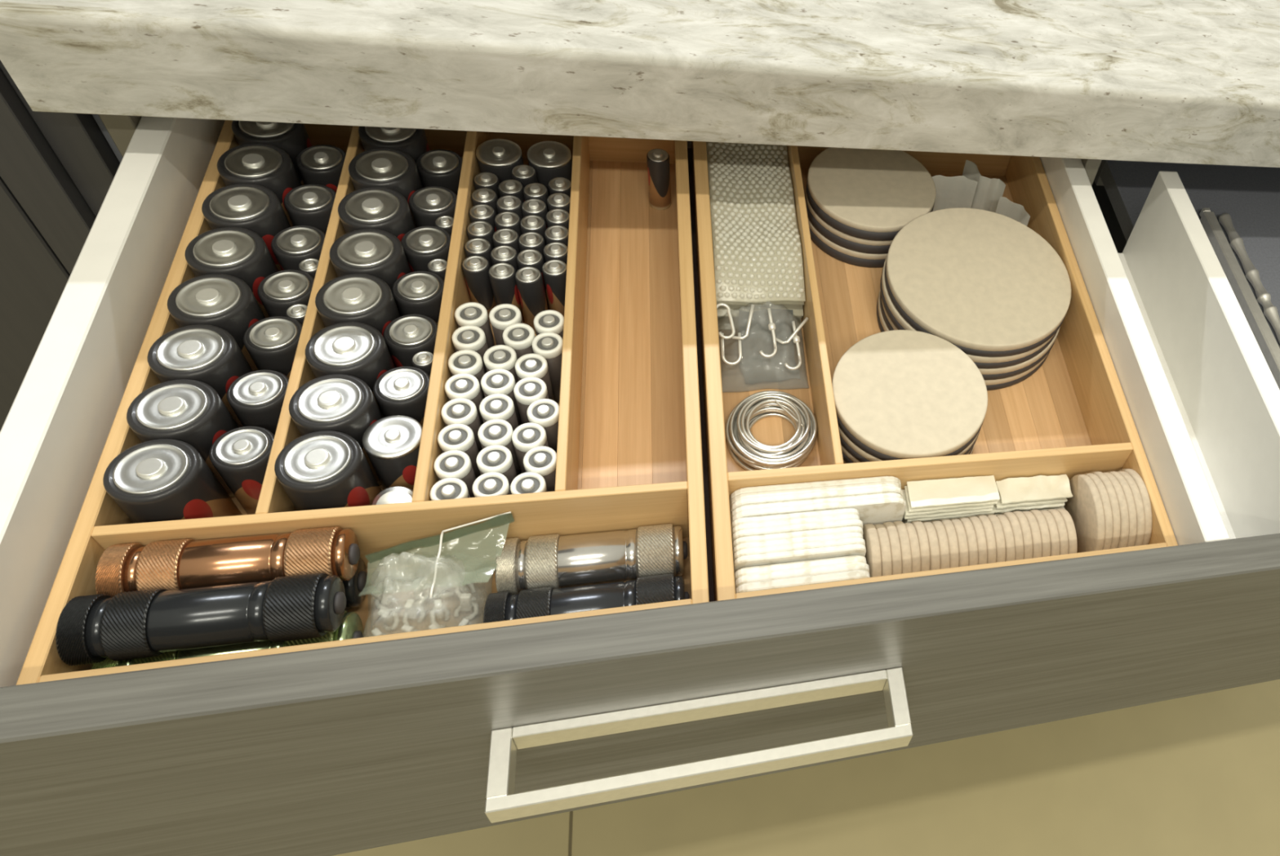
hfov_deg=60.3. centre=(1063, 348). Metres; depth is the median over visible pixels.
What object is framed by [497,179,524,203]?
battery
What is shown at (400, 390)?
c-battery
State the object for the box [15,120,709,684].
drawer organizer
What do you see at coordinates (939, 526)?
disc
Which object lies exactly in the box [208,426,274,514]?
c-battery
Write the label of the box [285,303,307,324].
battery
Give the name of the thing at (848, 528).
pad
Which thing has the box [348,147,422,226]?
d-battery
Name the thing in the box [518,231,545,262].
battery
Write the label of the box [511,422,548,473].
battery
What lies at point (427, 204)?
c-battery
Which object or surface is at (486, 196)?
battery
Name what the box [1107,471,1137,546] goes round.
disc
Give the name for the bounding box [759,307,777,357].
wire hook
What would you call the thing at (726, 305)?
wire hook
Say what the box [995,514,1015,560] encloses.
disc
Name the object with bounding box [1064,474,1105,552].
disc
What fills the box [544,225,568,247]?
battery
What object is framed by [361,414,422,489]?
c-battery
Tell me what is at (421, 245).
c-battery
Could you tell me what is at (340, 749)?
drawer
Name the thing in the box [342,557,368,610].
flashlight
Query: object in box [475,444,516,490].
battery
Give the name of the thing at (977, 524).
disc
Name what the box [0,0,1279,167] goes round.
countertop
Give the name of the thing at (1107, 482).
disc
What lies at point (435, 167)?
c-battery
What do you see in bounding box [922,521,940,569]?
disc
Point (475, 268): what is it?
battery
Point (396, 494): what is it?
cell
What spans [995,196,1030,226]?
paper
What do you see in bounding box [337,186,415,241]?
d-battery
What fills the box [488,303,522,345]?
battery
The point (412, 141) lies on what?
d-battery
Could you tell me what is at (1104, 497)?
disc
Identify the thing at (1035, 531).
disc
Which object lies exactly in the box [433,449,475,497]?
battery
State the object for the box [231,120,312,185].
d-battery
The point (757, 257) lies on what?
sheet
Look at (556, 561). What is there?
flashlight
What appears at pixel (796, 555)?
pad
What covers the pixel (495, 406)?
battery
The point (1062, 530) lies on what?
disc
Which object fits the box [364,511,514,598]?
plastic bag
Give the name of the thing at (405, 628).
clip
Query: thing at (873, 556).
disc
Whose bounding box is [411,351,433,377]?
battery
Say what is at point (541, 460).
battery
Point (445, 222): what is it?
battery
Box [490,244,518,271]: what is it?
battery
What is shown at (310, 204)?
c-battery
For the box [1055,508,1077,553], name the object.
disc
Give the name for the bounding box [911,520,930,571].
disc
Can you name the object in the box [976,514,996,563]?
disc
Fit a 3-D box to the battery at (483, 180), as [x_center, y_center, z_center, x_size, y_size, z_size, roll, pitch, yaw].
[-0.357,-0.089,0.605,0.014,0.048,0.014,42,50,16]
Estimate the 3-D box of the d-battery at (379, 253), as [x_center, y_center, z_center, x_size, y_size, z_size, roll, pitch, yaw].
[-0.382,-0.036,0.540,0.033,0.061,0.033,20,47,-3]
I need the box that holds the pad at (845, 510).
[731,507,859,532]
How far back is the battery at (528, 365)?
0.52 m
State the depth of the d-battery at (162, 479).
0.42 m
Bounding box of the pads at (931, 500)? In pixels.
[902,475,999,523]
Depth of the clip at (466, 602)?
0.47 m
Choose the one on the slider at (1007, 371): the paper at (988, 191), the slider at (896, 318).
the slider at (896, 318)
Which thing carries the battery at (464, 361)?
on the drawer organizer at (629, 416)
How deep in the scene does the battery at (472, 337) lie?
0.52 m
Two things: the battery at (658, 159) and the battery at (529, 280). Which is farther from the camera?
the battery at (658, 159)
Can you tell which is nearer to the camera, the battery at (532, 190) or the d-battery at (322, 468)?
the d-battery at (322, 468)
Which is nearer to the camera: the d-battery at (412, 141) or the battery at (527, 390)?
the battery at (527, 390)
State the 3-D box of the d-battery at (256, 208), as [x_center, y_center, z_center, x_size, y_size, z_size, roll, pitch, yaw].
[-0.447,-0.060,0.537,0.033,0.061,0.033,38,49,13]
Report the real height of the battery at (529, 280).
0.048 m
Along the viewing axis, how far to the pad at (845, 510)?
0.51 m
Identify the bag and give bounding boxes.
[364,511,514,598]
[738,308,799,383]
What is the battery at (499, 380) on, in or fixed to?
on the drawer organizer at (629, 416)
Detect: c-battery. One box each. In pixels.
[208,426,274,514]
[226,369,288,435]
[243,315,302,378]
[257,269,314,316]
[271,225,325,270]
[284,183,336,233]
[295,144,346,192]
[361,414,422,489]
[373,365,430,427]
[383,314,437,367]
[391,271,444,324]
[400,226,451,271]
[408,186,457,227]
[415,149,462,195]
[475,138,523,183]
[527,140,572,195]
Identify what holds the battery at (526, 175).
on the drawer organizer at (629, 416)
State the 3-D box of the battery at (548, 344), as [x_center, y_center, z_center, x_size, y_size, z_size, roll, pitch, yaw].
[-0.288,0.011,0.545,0.015,0.048,0.015,-4,53,-23]
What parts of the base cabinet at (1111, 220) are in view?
panel, shelf panel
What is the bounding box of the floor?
[333,679,1279,855]
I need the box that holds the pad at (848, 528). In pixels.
[732,525,862,551]
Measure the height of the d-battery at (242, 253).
0.061 m
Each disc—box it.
[862,523,881,577]
[874,523,892,575]
[882,521,902,574]
[893,520,911,573]
[904,522,920,572]
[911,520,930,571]
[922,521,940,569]
[930,520,950,568]
[939,518,959,567]
[949,518,968,566]
[958,516,977,565]
[967,515,987,564]
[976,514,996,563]
[985,513,1005,562]
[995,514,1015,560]
[1001,511,1023,559]
[1012,511,1032,559]
[1021,511,1042,557]
[1028,509,1050,556]
[1040,510,1059,555]
[1046,508,1068,554]
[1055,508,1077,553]
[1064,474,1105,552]
[1083,472,1113,549]
[1089,471,1120,548]
[1102,471,1128,547]
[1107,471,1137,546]
[1116,471,1145,546]
[1118,467,1152,545]
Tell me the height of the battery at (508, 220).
0.048 m
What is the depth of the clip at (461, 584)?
0.47 m
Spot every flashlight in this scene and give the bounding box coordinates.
[55,572,346,665]
[91,609,363,669]
[95,525,359,597]
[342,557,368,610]
[483,573,689,622]
[494,523,687,594]
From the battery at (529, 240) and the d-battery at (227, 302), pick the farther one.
the battery at (529, 240)
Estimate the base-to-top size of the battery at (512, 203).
0.048 m
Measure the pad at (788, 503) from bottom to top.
0.045 m
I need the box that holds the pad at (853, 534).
[733,531,862,557]
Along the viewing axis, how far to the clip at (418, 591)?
0.46 m
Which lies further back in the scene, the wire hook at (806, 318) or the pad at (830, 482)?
the wire hook at (806, 318)
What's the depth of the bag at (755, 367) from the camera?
0.61 m
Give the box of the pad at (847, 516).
[731,513,859,537]
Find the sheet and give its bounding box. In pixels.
[706,142,805,329]
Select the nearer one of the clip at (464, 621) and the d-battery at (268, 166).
the clip at (464, 621)
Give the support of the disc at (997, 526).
in the drawer organizer at (1073, 416)
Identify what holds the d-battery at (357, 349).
on the drawer organizer at (629, 416)
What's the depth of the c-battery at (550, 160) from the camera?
0.61 m
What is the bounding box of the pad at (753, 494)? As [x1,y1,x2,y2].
[729,480,901,512]
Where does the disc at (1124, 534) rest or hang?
on the drawer organizer at (1073, 416)
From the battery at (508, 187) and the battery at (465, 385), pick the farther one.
the battery at (508, 187)
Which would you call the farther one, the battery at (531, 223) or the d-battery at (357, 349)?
the battery at (531, 223)
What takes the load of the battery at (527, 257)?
on the drawer organizer at (629, 416)
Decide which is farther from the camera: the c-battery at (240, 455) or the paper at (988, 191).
the paper at (988, 191)
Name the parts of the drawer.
panel, post, panel, panel, panel, bar handle, post, panel, panel, panel, divider panel, bamboo style handle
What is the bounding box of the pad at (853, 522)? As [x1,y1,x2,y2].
[732,518,862,544]
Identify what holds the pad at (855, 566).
on the drawer organizer at (1073, 416)
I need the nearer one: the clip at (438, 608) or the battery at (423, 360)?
the clip at (438, 608)
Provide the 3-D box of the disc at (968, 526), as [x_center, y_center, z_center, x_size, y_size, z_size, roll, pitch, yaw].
[-0.056,0.114,0.551,0.005,0.036,0.036,-2,52,-22]
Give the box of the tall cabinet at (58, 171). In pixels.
[0,60,119,431]
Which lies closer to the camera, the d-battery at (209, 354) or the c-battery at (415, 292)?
the d-battery at (209, 354)
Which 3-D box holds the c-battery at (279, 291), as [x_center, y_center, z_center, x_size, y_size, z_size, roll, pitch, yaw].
[-0.412,-0.018,0.522,0.025,0.050,0.025,-22,62,-34]
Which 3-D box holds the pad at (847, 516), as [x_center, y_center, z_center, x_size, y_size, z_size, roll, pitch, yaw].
[-0.145,0.104,0.521,0.065,0.044,0.004,-2,52,-22]
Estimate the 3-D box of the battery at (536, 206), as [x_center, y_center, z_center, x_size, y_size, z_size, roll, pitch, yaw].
[-0.327,-0.073,0.602,0.014,0.048,0.014,37,49,12]
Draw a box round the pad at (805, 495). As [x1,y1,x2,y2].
[730,485,902,515]
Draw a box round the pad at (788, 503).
[730,492,902,525]
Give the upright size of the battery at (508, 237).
0.048 m
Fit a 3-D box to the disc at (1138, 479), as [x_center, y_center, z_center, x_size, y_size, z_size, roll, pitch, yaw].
[0.040,0.099,0.588,0.005,0.053,0.053,-2,52,-22]
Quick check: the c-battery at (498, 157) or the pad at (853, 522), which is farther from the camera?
the c-battery at (498, 157)
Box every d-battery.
[102,438,242,523]
[126,378,238,497]
[146,324,253,426]
[167,273,265,370]
[184,226,278,317]
[201,182,290,271]
[217,142,302,226]
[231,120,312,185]
[274,430,381,510]
[288,373,382,485]
[305,321,395,417]
[315,273,400,337]
[328,228,410,290]
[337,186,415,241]
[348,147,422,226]
[358,125,430,162]
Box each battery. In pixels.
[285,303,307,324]
[297,257,319,278]
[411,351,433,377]
[426,258,447,280]
[429,477,470,500]
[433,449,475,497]
[435,215,453,235]
[437,422,480,478]
[440,397,482,452]
[444,373,484,425]
[448,349,485,398]
[451,324,488,373]
[454,302,495,348]
[461,255,496,323]
[463,237,492,267]
[466,220,494,249]
[468,204,496,232]
[471,187,497,215]
[472,471,511,497]
[473,172,500,199]
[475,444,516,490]
[477,418,521,475]
[479,393,518,431]
[480,368,522,426]
[483,344,518,384]
[488,262,524,323]
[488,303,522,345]
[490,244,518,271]
[492,227,519,253]
[494,211,521,236]
[496,195,523,219]
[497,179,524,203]
[502,323,535,359]
[510,471,546,493]
[511,164,537,187]
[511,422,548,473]
[513,376,548,423]
[515,266,548,333]
[515,353,554,400]
[516,248,548,309]
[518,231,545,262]
[520,214,546,245]
[521,198,547,228]
[523,182,548,211]
[523,445,556,491]
[526,398,559,453]
[531,331,562,402]
[533,309,564,339]
[542,241,568,263]
[542,259,566,316]
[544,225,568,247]
[545,208,569,230]
[546,192,570,213]
[547,177,571,197]
[646,148,671,209]
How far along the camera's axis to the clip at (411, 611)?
0.46 m
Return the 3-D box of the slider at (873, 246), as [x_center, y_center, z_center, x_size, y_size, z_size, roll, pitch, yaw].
[-0.141,-0.106,0.703,0.091,0.014,0.091,-18,60,-32]
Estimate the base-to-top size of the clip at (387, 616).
0.018 m
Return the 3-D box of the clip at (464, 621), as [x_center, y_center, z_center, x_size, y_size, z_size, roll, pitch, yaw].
[-0.286,0.134,0.461,0.008,0.018,0.012,28,47,4]
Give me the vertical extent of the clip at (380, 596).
0.018 m
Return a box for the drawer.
[0,114,1279,855]
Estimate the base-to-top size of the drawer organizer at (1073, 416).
0.058 m
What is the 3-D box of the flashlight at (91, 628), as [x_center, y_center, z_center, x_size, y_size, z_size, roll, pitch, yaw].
[-0.355,0.112,0.405,0.090,0.027,0.027,-2,52,-22]
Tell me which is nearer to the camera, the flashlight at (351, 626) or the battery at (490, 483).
the flashlight at (351, 626)
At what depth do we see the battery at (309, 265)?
0.52 m
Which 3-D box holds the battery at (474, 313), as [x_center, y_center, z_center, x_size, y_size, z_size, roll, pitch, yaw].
[-0.329,-0.006,0.544,0.015,0.048,0.015,25,47,2]
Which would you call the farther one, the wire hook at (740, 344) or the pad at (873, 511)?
the wire hook at (740, 344)
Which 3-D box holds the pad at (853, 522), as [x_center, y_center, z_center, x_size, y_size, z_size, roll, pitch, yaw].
[-0.143,0.106,0.519,0.066,0.045,0.004,-2,52,-22]
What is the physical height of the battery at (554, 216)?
0.048 m
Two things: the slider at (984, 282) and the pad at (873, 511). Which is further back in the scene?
the slider at (984, 282)
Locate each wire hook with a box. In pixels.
[716,302,735,338]
[720,332,742,364]
[732,304,754,339]
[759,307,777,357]
[775,316,808,343]
[784,320,801,369]
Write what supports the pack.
in the drawer organizer at (1073, 416)
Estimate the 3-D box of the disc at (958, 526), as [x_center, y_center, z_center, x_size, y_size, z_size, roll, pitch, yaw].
[-0.061,0.114,0.549,0.005,0.036,0.036,-2,54,-22]
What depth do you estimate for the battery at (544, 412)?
0.50 m
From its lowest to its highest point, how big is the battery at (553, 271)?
0.048 m
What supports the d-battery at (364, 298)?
on the drawer organizer at (629, 416)
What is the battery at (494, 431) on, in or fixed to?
on the drawer organizer at (629, 416)
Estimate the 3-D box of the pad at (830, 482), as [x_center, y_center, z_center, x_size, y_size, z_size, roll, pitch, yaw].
[-0.138,0.087,0.538,0.091,0.045,0.003,-2,52,-22]
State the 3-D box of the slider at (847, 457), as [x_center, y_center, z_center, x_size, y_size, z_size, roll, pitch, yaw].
[-0.098,0.042,0.597,0.093,0.012,0.093,23,47,-1]
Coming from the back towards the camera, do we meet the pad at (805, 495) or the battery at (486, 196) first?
the battery at (486, 196)
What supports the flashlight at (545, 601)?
in the drawer organizer at (629, 416)
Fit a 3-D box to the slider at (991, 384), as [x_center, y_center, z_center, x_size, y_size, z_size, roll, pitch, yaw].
[-0.067,-0.025,0.681,0.127,0.012,0.127,-2,52,-22]
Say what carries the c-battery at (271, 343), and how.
on the drawer organizer at (629, 416)
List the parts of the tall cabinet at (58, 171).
door, panel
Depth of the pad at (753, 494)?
0.52 m
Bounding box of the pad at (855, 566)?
[734,562,869,588]
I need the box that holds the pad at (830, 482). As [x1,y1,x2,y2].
[729,475,901,505]
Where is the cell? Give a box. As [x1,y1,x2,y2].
[371,485,413,504]
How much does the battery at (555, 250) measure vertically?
0.048 m
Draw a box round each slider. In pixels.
[804,188,893,253]
[806,146,936,240]
[808,218,888,267]
[831,329,987,460]
[838,426,980,462]
[840,444,973,462]
[876,290,1049,390]
[880,255,1057,368]
[880,290,1060,379]
[884,207,1071,356]
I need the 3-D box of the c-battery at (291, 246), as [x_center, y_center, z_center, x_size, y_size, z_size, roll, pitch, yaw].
[-0.420,-0.044,0.541,0.025,0.050,0.025,43,50,17]
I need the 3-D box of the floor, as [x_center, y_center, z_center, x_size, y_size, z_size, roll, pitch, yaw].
[0.214,1.235,0.768,6.056,0.030,4.898,-2,52,-22]
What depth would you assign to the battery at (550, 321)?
0.54 m
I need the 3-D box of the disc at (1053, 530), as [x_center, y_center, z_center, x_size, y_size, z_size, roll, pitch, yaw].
[-0.011,0.113,0.569,0.005,0.036,0.036,-2,52,-22]
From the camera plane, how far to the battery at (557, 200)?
0.59 m
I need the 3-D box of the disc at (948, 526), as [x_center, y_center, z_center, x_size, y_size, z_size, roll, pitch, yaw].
[-0.066,0.114,0.547,0.005,0.036,0.036,-2,52,-22]
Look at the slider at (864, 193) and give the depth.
0.68 m
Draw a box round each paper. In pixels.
[932,174,977,211]
[962,160,1005,212]
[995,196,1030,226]
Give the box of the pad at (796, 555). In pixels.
[733,543,866,575]
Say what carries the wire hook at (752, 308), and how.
in the bag at (755, 367)
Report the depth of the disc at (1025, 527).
0.55 m
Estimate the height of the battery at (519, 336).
0.048 m
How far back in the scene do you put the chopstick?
0.77 m
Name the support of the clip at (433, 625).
in the plastic bag at (507, 517)
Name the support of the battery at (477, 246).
on the drawer organizer at (629, 416)
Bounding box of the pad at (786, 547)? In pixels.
[733,537,865,563]
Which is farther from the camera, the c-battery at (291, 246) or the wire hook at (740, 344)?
the wire hook at (740, 344)
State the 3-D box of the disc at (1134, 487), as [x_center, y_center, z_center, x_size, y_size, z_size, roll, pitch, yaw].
[0.036,0.100,0.586,0.005,0.052,0.052,-2,52,-22]
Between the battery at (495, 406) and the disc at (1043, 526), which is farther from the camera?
the disc at (1043, 526)
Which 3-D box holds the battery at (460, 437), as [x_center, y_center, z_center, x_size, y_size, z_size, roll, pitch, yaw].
[-0.309,0.057,0.498,0.015,0.048,0.015,44,50,17]
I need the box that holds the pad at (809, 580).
[735,569,870,593]
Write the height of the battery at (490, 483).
0.048 m
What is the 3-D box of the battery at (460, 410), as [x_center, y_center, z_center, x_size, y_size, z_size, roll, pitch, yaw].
[-0.313,0.045,0.507,0.015,0.048,0.015,-16,59,-31]
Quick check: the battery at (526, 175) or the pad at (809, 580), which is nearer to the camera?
the pad at (809, 580)
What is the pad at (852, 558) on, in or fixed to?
on the drawer organizer at (1073, 416)
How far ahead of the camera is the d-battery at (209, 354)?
0.46 m
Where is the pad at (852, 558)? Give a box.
[734,555,866,581]
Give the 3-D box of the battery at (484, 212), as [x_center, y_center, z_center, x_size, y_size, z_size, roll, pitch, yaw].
[-0.350,-0.068,0.589,0.014,0.048,0.014,17,48,-6]
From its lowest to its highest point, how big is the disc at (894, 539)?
0.038 m
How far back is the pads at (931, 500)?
0.55 m
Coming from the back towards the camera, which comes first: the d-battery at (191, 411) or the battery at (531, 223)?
the battery at (531, 223)
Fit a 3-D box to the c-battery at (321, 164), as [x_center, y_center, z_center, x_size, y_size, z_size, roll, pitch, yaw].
[-0.437,-0.097,0.579,0.025,0.050,0.025,-16,59,-31]
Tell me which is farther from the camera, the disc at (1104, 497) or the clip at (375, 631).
the disc at (1104, 497)
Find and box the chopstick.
[1199,208,1279,388]
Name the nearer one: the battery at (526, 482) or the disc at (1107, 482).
the battery at (526, 482)
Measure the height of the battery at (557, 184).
0.048 m
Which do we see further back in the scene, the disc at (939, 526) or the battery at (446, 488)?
the disc at (939, 526)
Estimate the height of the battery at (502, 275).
0.048 m
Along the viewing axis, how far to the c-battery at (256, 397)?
0.47 m
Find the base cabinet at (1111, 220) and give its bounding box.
[92,114,1126,253]
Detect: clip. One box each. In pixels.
[370,588,402,612]
[371,627,387,635]
[377,608,399,631]
[400,623,418,632]
[401,598,426,628]
[412,577,429,604]
[428,623,444,629]
[429,598,449,627]
[432,572,455,597]
[452,575,475,601]
[453,592,479,619]
[457,617,472,626]
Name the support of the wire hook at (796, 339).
in the bag at (755, 367)
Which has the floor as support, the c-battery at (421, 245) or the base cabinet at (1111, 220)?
the base cabinet at (1111, 220)
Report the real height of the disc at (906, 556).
0.038 m
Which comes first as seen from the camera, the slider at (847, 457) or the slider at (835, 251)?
the slider at (847, 457)
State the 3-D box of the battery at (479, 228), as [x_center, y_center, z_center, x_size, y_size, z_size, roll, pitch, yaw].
[-0.347,-0.057,0.581,0.014,0.048,0.014,-14,58,-30]
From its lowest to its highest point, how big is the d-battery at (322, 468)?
0.061 m
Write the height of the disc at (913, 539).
0.036 m
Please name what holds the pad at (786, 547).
on the drawer organizer at (1073, 416)
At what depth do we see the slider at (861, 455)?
0.56 m
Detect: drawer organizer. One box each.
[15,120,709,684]
[691,141,1177,600]
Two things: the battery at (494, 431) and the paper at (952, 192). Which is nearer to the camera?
the battery at (494, 431)
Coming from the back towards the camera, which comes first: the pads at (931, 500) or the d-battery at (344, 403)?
the pads at (931, 500)
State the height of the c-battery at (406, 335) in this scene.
0.050 m
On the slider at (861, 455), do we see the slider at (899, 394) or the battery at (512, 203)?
the slider at (899, 394)
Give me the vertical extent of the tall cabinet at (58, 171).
1.650 m
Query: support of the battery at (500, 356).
on the drawer organizer at (629, 416)
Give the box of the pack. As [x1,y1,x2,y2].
[993,474,1072,515]
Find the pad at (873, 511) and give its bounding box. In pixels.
[731,496,906,525]
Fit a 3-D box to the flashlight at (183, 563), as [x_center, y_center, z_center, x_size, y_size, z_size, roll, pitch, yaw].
[-0.362,0.095,0.424,0.087,0.026,0.026,-2,52,-22]
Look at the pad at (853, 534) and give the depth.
0.50 m
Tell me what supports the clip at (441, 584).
in the plastic bag at (507, 517)
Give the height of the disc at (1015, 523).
0.036 m
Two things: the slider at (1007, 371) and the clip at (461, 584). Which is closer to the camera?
the clip at (461, 584)
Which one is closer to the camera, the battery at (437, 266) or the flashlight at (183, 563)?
the flashlight at (183, 563)

